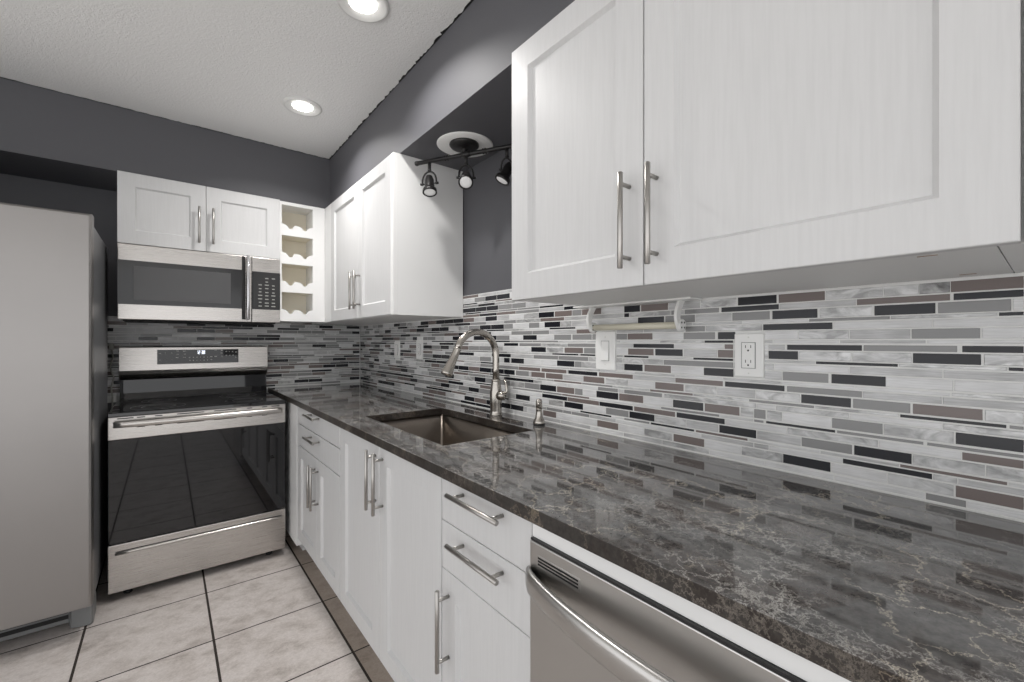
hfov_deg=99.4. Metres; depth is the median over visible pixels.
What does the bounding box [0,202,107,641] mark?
refrigerator
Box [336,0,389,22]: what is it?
recessed light
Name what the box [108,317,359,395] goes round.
tile backsplash
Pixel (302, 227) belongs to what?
wine rack
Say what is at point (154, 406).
cooktop
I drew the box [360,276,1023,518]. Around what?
tile backsplash
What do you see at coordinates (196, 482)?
range
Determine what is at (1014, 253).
upper cabinet
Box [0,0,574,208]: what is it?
soffit
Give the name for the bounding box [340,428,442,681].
base cabinet
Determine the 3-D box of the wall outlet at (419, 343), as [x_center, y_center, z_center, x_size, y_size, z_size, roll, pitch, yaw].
[-0.568,0.051,2.664,0.012,0.115,0.081,0,0,-39]
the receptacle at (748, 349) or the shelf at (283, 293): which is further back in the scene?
the shelf at (283, 293)
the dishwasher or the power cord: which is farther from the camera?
the power cord
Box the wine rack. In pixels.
[280,201,324,323]
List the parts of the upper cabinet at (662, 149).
door, handle, handle, door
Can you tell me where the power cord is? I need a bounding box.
[109,344,114,408]
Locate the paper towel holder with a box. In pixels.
[573,297,701,332]
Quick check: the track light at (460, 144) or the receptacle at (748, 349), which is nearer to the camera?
the receptacle at (748, 349)
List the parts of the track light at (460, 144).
lamp shade, lamp shade, lamp shade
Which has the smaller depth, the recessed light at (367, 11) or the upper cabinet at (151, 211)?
the recessed light at (367, 11)
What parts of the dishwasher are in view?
handle, filler strip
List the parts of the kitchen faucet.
spout, lever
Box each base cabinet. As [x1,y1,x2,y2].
[285,401,305,549]
[298,407,339,599]
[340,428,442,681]
[435,478,532,681]
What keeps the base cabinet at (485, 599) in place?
on the floor
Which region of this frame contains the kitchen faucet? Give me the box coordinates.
[441,329,507,415]
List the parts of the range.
panel, storage drawer, oven door, door trim, handle, rail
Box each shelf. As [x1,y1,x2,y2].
[282,235,310,242]
[282,264,310,268]
[282,292,308,294]
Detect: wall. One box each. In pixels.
[0,173,359,554]
[360,148,1023,522]
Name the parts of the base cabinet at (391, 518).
door, handle, handle, door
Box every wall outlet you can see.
[416,340,422,358]
[735,334,764,377]
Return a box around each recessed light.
[282,96,321,116]
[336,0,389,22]
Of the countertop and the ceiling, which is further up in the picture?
the ceiling
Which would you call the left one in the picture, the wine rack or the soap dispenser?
the wine rack
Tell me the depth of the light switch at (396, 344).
2.91 m
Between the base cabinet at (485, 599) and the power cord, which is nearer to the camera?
the base cabinet at (485, 599)
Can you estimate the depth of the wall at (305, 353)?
2.81 m
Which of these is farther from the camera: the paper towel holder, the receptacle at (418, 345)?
the receptacle at (418, 345)
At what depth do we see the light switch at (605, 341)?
1.53 m
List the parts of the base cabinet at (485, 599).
handle, handle, handle, drawer, door, drawer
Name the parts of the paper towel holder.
rod, mounting plate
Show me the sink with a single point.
(442, 429)
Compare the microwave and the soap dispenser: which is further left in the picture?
the microwave
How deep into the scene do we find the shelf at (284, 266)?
2.90 m
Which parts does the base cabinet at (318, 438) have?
door, handle, handle, handle, handle, drawer, drawer, door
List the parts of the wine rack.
panel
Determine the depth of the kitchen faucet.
1.91 m
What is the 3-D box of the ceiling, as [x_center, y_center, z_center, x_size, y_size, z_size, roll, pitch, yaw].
[-0.631,-1.254,-0.299,3.840,0.052,6.720,0,0,-39]
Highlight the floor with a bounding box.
[0,529,393,681]
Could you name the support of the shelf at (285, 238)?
attached to the wine rack
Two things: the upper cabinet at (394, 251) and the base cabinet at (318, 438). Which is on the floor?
the base cabinet at (318, 438)
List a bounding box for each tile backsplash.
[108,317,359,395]
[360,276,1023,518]
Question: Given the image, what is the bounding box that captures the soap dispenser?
[533,399,544,425]
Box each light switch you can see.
[394,342,399,357]
[596,331,615,370]
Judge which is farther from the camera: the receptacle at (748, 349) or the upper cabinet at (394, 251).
the upper cabinet at (394, 251)
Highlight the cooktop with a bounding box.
[107,391,285,417]
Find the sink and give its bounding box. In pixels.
[379,414,514,445]
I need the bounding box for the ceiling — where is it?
[0,0,473,159]
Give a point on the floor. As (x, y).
(274, 617)
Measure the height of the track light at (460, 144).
0.220 m
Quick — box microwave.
[117,243,279,324]
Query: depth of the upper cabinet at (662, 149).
0.80 m
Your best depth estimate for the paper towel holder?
1.37 m
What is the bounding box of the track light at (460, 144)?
[414,131,511,196]
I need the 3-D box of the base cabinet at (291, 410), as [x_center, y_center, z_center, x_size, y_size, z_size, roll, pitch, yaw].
[-1.222,0.813,2.973,0.635,0.904,0.788,0,0,-39]
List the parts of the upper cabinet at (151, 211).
door, handle, handle, door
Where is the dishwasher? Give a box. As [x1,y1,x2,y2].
[525,524,850,681]
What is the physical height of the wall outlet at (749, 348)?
0.116 m
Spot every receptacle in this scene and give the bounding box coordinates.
[417,344,419,354]
[741,342,755,368]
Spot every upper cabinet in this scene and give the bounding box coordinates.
[117,170,279,259]
[312,152,462,324]
[512,0,1020,305]
[999,0,1023,272]
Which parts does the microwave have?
glass, handle, control panel, keypad glass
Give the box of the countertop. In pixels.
[268,382,1023,681]
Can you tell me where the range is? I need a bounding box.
[107,346,285,594]
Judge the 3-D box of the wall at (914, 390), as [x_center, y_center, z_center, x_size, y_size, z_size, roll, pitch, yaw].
[0.868,0.018,0.947,0.102,2.495,6.800,0,0,-39]
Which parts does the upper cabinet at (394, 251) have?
door, handle, handle, door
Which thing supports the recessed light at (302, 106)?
in the ceiling

